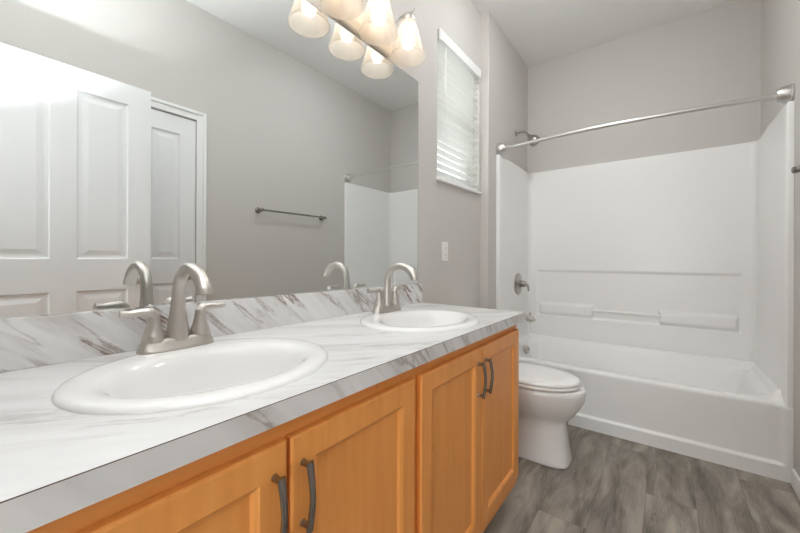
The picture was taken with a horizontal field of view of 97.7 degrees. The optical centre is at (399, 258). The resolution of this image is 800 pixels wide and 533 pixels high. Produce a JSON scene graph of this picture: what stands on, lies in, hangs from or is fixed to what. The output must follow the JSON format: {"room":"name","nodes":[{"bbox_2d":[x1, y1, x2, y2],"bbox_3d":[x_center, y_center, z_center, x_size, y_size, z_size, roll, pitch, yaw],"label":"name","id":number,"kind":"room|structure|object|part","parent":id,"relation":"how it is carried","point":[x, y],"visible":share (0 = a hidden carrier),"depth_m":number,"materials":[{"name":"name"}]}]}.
{"room":"bathroom","nodes":[
{"label":"bathroom","id":0,"kind":"room"},
{"bbox_2d":[307,0,480,307],"bbox_3d":[-0.259,-0.340,1.535,0.140,2.859,2.618,0,0,37],"label":"wall","id":1,"kind":"structure","parent":0,"point":[450,214],"depth_m":2.04,"materials":[{"name":"grey paint"}]},
{"bbox_2d":[0,0,417,318],"bbox_3d":[-0.392,-0.406,1.235,0.005,1.096,1.619,0,0,37],"label":"mirror","id":2,"kind":"object","parent":1,"relation":"attached to","point":[265,146],"visible":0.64,"depth_m":0.98,"materials":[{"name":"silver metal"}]},
{"bbox_2d":[0,283,421,372],"bbox_3d":[-0.379,0.177,1.239,0.012,0.104,1.643,0,0,37],"label":"backsplash","id":3,"kind":"structure","parent":1,"relation":"attached to","point":[25,342],"depth_m":0.86,"materials":[{"name":"stone"}]},
{"bbox_2d":[329,0,414,56],"bbox_3d":[-0.096,-1.062,1.478,0.182,0.234,0.587,0,0,37],"label":"vanity light","id":4,"kind":"object","parent":1,"relation":"attached to","point":[345,12],"visible":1,"depth_m":1.51,"materials":[{"name":"beige"}]},
{"bbox_3d":[-0.225,-1.089,1.342,0.030,0.181,0.145,0,0,-6],"label":"arm","id":5,"kind":"part","parent":4,"relation":"part of","materials":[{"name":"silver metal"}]},
{"bbox_3d":[-0.105,-1.089,1.485,0.101,0.181,0.040,0,0,37],"label":"arm","id":6,"kind":"part","parent":4,"relation":"part of","materials":[{"name":"silver metal"}]},
{"bbox_3d":[-0.089,-1.040,1.473,0.062,0.107,0.062,0,0,37],"label":"bulb","id":7,"kind":"part","parent":4,"relation":"part of","materials":[{"name":"white glass"}]},
{"bbox_3d":[-0.001,-1.089,1.639,0.145,0.181,0.030,0,0,-10],"label":"arm","id":8,"kind":"part","parent":4,"relation":"part of","materials":[{"name":"silver metal"}]},
{"bbox_3d":[0.038,-1.039,1.641,0.062,0.107,0.062,0,0,37],"label":"bulb","id":9,"kind":"part","parent":4,"relation":"part of","materials":[{"name":"white glass"}]},
{"bbox_2d":[442,242,447,261],"bbox_3d":[0.273,-0.044,2.118,0.008,0.120,0.072,0,0,37],"label":"outlet","id":10,"kind":"object","parent":1,"relation":"attached to","point":[444,244],"visible":1,"depth_m":2.11,"materials":[{"name":"white plastic"}]},
{"bbox_2d":[444,246,446,256],"bbox_3d":[0.275,-0.044,2.116,0.003,0.068,0.034,0,0,37],"label":"receptacle","id":11,"kind":"object","parent":10,"relation":"attached to","point":[445,247],"depth_m":2.11,"materials":[{"name":"grey plastic"}]},
{"bbox_2d":[436,158,481,194],"bbox_3d":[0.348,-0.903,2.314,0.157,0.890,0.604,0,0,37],"label":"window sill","id":12,"kind":"structure","parent":1,"relation":"in","point":[440,179],"depth_m":2.25,"materials":[{"name":"white paint"}]},
{"bbox_3d":[0.366,-0.468,2.299,0.107,0.020,0.604,0,0,37],"label":"sill","id":13,"kind":"part","parent":12,"relation":"part of","materials":[{"name":"white paint"}]},
{"bbox_2d":[437,29,480,189],"bbox_3d":[0.378,-0.913,2.291,0.077,0.866,0.572,0,0,37],"label":"window blind","id":14,"kind":"object","parent":1,"relation":"attached to","point":[457,73],"visible":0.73,"depth_m":2.27,"materials":[{"name":"white paint"}]},
{"bbox_3d":[0.261,-0.899,2.154,0.055,0.809,0.002,0,0,37],"label":"ladder cord","id":15,"kind":"part","parent":14,"relation":"part of","materials":[{"name":"white fabric"}]},
{"bbox_3d":[0.368,-0.488,2.297,0.046,0.016,0.568,0,0,37],"label":"rail","id":16,"kind":"part","parent":14,"relation":"part of","materials":[{"name":"white paint"}]},
{"bbox_3d":[0.371,-1.324,2.297,0.055,0.042,0.568,0,0,37],"label":"head rail","id":17,"kind":"part","parent":14,"relation":"part of","materials":[{"name":"white paint"}]},
{"bbox_2d":[480,13,527,308],"bbox_3d":[0.823,-0.336,2.921,0.198,2.859,0.898,0,0,37],"label":"wall","id":18,"kind":"structure","parent":0,"point":[504,75],"depth_m":2.59,"materials":[{"name":"grey paint"}]},
{"bbox_2d":[515,131,539,146],"bbox_3d":[1.060,-1.007,2.904,0.198,0.160,0.090,0,0,37],"label":"shower","id":19,"kind":"object","parent":18,"relation":"attached to","point":[530,137],"visible":0.86,"depth_m":2.88,"materials":[{"name":"grey metal"}]},
{"bbox_2d":[470,0,735,66],"bbox_3d":[0.337,-1.808,0.707,3.140,0.080,5.266,0,0,37],"label":"ceiling","id":20,"kind":"structure","parent":0,"point":[539,31],"depth_m":2.57,"materials":[{"name":"white paint"}]},
{"bbox_2d":[483,424,799,532],"bbox_3d":[0.326,1.121,0.707,3.140,0.060,5.266,0,0,37],"label":"floor","id":21,"kind":"structure","parent":0,"point":[610,484],"depth_m":1.61,"materials":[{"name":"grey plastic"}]},
{"bbox_2d":[26,325,518,532],"bbox_3d":[-0.153,0.682,1.064,0.578,0.816,1.588,0,0,37],"label":"vanity cabinet","id":22,"kind":"object","parent":21,"relation":"on","point":[431,446],"visible":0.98,"depth_m":0.77,"materials":[{"name":"brown wood"}]},
{"bbox_3d":[-0.309,0.626,0.444,0.017,0.645,0.375,0,0,37],"label":"door","id":23,"kind":"part","parent":22,"relation":"part of","materials":[{"name":"brown wood"}]},
{"bbox_3d":[-0.313,0.626,0.446,0.006,0.520,0.250,0,0,37],"label":"door panel","id":24,"kind":"part","parent":22,"relation":"part of","materials":[{"name":"brown wood"}]},
{"bbox_2d":[0,283,525,532],"bbox_3d":[-0.161,0.198,1.076,0.569,0.142,1.645,0,0,37],"label":"countertop","id":25,"kind":"structure","parent":22,"relation":"on","point":[56,463],"depth_m":0.63,"materials":[{"name":"stone"}]},
{"bbox_2d":[118,262,225,354],"bbox_3d":[-0.492,0.112,0.819,0.186,0.209,0.231,0,0,37],"label":"faucet","id":26,"kind":"object","parent":25,"relation":"on","point":[178,336],"visible":1,"depth_m":0.83,"materials":[{"name":"silver metal"}]},
{"bbox_3d":[-0.593,0.128,0.798,0.076,0.032,0.024,0,0,-45],"label":"lever","id":27,"kind":"part","parent":26,"relation":"part of","materials":[{"name":"silver metal"}]},
{"bbox_3d":[-0.575,0.158,0.816,0.048,0.068,0.048,0,0,37],"label":"handle","id":28,"kind":"part","parent":26,"relation":"part of","materials":[{"name":"silver metal"}]},
{"bbox_3d":[-0.544,0.202,0.857,0.058,0.028,0.166,0,0,37],"label":"plate","id":29,"kind":"part","parent":26,"relation":"part of","materials":[{"name":"silver metal"}]},
{"bbox_3d":[-0.491,0.102,0.818,0.184,0.189,0.053,0,0,37],"label":"spout","id":30,"kind":"part","parent":26,"relation":"part of","materials":[{"name":"silver metal"}]},
{"bbox_3d":[-0.513,0.159,0.898,0.048,0.068,0.048,0,0,37],"label":"handle","id":31,"kind":"part","parent":26,"relation":"part of","materials":[{"name":"silver metal"}]},
{"bbox_3d":[-0.500,0.129,0.921,0.024,0.032,0.076,0,0,29],"label":"lever","id":32,"kind":"part","parent":26,"relation":"part of","materials":[{"name":"silver metal"}]},
{"bbox_2d":[51,338,327,414],"bbox_3d":[-0.392,0.290,0.742,0.430,0.148,0.496,0,0,37],"label":"sink","id":33,"kind":"object","parent":25,"relation":"in","point":[221,371],"visible":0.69,"depth_m":0.74,"materials":[{"name":"white ceramic"}]},
{"bbox_2d":[366,262,418,313],"bbox_3d":[-0.002,0.118,1.442,0.186,0.209,0.231,0,0,37],"label":"faucet","id":34,"kind":"object","parent":25,"relation":"on","point":[386,301],"visible":1,"depth_m":1.45,"materials":[{"name":"silver metal"}]},
{"bbox_3d":[-0.103,0.134,1.421,0.076,0.032,0.024,0,0,-45],"label":"lever","id":35,"kind":"part","parent":34,"relation":"part of","materials":[{"name":"silver metal"}]},
{"bbox_3d":[-0.084,0.164,1.440,0.048,0.068,0.048,0,0,37],"label":"handle","id":36,"kind":"part","parent":34,"relation":"part of","materials":[{"name":"silver metal"}]},
{"bbox_3d":[-0.054,0.208,1.480,0.058,0.028,0.166,0,0,37],"label":"plate","id":37,"kind":"part","parent":34,"relation":"part of","materials":[{"name":"silver metal"}]},
{"bbox_3d":[-0.023,0.164,1.521,0.048,0.068,0.048,0,0,37],"label":"handle","id":38,"kind":"part","parent":34,"relation":"part of","materials":[{"name":"silver metal"}]},
{"bbox_3d":[-0.010,0.135,1.544,0.024,0.032,0.076,0,0,29],"label":"lever","id":39,"kind":"part","parent":34,"relation":"part of","materials":[{"name":"silver metal"}]},
{"bbox_3d":[-0.001,0.108,1.442,0.184,0.189,0.053,0,0,37],"label":"spout","id":40,"kind":"part","parent":34,"relation":"part of","materials":[{"name":"silver metal"}]},
{"bbox_2d":[360,309,479,331],"bbox_3d":[0.079,0.296,1.339,0.430,0.148,0.496,0,0,37],"label":"sink","id":41,"kind":"object","parent":25,"relation":"in","point":[406,320],"visible":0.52,"depth_m":1.41,"materials":[{"name":"white ceramic"}]},
{"bbox_3d":[-0.191,0.408,0.559,0.032,0.121,0.014,0,0,37],"label":"handle","id":42,"kind":"part","parent":22,"relation":"part of","materials":[{"name":"grey metal"}]},
{"bbox_3d":[-0.158,0.409,0.604,0.032,0.121,0.014,0,0,37],"label":"handle","id":43,"kind":"part","parent":22,"relation":"part of","materials":[{"name":"grey metal"}]},
{"bbox_3d":[-0.081,0.627,0.747,0.017,0.645,0.371,0,0,37],"label":"door","id":44,"kind":"part","parent":22,"relation":"part of","materials":[{"name":"brown wood"}]},
{"bbox_3d":[-0.084,0.627,0.750,0.006,0.520,0.246,0,0,37],"label":"door panel","id":45,"kind":"part","parent":22,"relation":"part of","materials":[{"name":"brown wood"}]},
{"bbox_3d":[0.164,0.628,1.071,0.017,0.645,0.381,0,0,37],"label":"door","id":46,"kind":"part","parent":22,"relation":"part of","materials":[{"name":"brown wood"}]},
{"bbox_3d":[0.161,0.628,1.074,0.006,0.520,0.256,0,0,37],"label":"door panel","id":47,"kind":"part","parent":22,"relation":"part of","materials":[{"name":"brown wood"}]},
{"bbox_3d":[0.279,0.410,1.182,0.032,0.121,0.014,0,0,37],"label":"handle","id":48,"kind":"part","parent":22,"relation":"part of","materials":[{"name":"grey metal"}]},
{"bbox_3d":[0.314,0.410,1.229,0.032,0.121,0.014,0,0,37],"label":"handle","id":49,"kind":"part","parent":22,"relation":"part of","materials":[{"name":"grey metal"}]},
{"bbox_3d":[0.398,0.629,1.381,0.017,0.645,0.384,0,0,37],"label":"door","id":50,"kind":"part","parent":22,"relation":"part of","materials":[{"name":"brown wood"}]},
{"bbox_3d":[0.394,0.629,1.384,0.006,0.520,0.259,0,0,37],"label":"door panel","id":51,"kind":"part","parent":22,"relation":"part of","materials":[{"name":"brown wood"}]},
{"bbox_2d":[518,362,585,468],"bbox_3d":[0.676,0.722,2.049,0.736,0.741,0.464,0,0,37],"label":"toilet","id":52,"kind":"object","parent":21,"relation":"on","point":[549,397],"visible":0.34,"depth_m":1.85,"materials":[{"name":"white ceramic"}]},
{"bbox_3d":[0.759,0.650,1.987,0.479,0.023,0.362,0,0,37],"label":"lid","id":53,"kind":"part","parent":52,"relation":"part of","materials":[{"name":"white plastic"}]},
{"bbox_3d":[0.762,0.674,1.985,0.480,0.018,0.368,0,0,37],"label":"seat","id":54,"kind":"part","parent":52,"relation":"part of","materials":[{"name":"white plastic"}]},
{"bbox_2d":[519,333,793,482],"bbox_3d":[1.543,0.884,2.462,1.511,0.424,0.755,0,0,37],"label":"bathtub","id":55,"kind":"object","parent":21,"relation":"on","point":[728,412],"visible":0.68,"depth_m":2.07,"materials":[{"name":"white plastic"}]},
{"bbox_2d":[523,345,529,353],"bbox_3d":[1.048,0.750,2.896,0.047,0.077,0.076,0,0,37],"label":"overflow plate","id":56,"kind":"object","parent":55,"relation":"attached to","point":[526,348],"visible":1,"depth_m":2.88,"materials":[{"name":"silver metal"}]},
{"bbox_2d":[496,100,794,405],"bbox_3d":[1.548,-0.029,2.464,1.511,1.498,0.752,0,0,37],"label":"tub surround","id":57,"kind":"object","parent":55,"relation":"on","point":[692,251],"visible":0.94,"depth_m":2.59,"materials":[{"name":"white plastic"}]},
{"bbox_2d":[514,273,528,294],"bbox_3d":[1.029,0.209,2.912,0.095,0.184,0.184,0,0,37],"label":"shower valve","id":58,"kind":"object","parent":57,"relation":"attached to","point":[518,283],"visible":1,"depth_m":2.90,"materials":[{"name":"grey metal"}]},
{"bbox_3d":[1.001,0.209,2.933,0.024,0.184,0.184,0,0,37],"label":"valve plate","id":59,"kind":"part","parent":58,"relation":"part of","materials":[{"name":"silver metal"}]},
{"bbox_3d":[1.037,0.225,2.905,0.075,0.084,0.052,0,0,37],"label":"lever","id":60,"kind":"part","parent":58,"relation":"part of","materials":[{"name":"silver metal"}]},
{"bbox_2d":[526,312,534,321],"bbox_3d":[1.048,0.481,2.897,0.143,0.082,0.066,0,0,37],"label":"tub spout","id":61,"kind":"object","parent":57,"relation":"attached to","point":[529,318],"visible":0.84,"depth_m":2.86,"materials":[{"name":"silver metal"}]},
{"bbox_2d":[527,0,760,172],"bbox_3d":[1.789,-0.333,2.830,1.851,2.859,0.120,0,0,37],"label":"wall","id":62,"kind":"structure","parent":0,"point":[713,55],"depth_m":2.65,"materials":[{"name":"grey paint"}]},
{"bbox_2d":[761,0,799,476],"bbox_3d":[1.378,-0.334,0.863,0.140,2.859,3.516,0,0,37],"label":"wall","id":63,"kind":"structure","parent":0,"point":[780,19],"depth_m":1.76,"materials":[{"name":"grey paint"}]},
{"bbox_2d":[496,83,794,154],"bbox_3d":[1.340,-0.826,2.184,1.520,0.098,0.122,0,0,37],"label":"shower curtain rod","id":64,"kind":"object","parent":63,"relation":"attached to","point":[786,93],"visible":0.98,"depth_m":1.97,"materials":[{"name":"silver metal"}]},
{"bbox_2d":[791,468,799,499],"bbox_3d":[1.504,1.053,1.165,0.014,0.085,1.330,0,0,37],"label":"baseboard","id":65,"kind":"structure","parent":63,"relation":"attached to","point":[795,479],"depth_m":1.64,"materials":[{"name":"white paint"}]},
{"bbox_2d":[791,165,799,172],"bbox_3d":[1.517,-0.382,1.224,0.070,0.048,0.698,0,0,37],"label":"towel bar","id":66,"kind":"object","parent":63,"relation":"attached to","point":[796,169],"visible":1,"depth_m":1.49,"materials":[{"name":"grey metal"}]}
]}

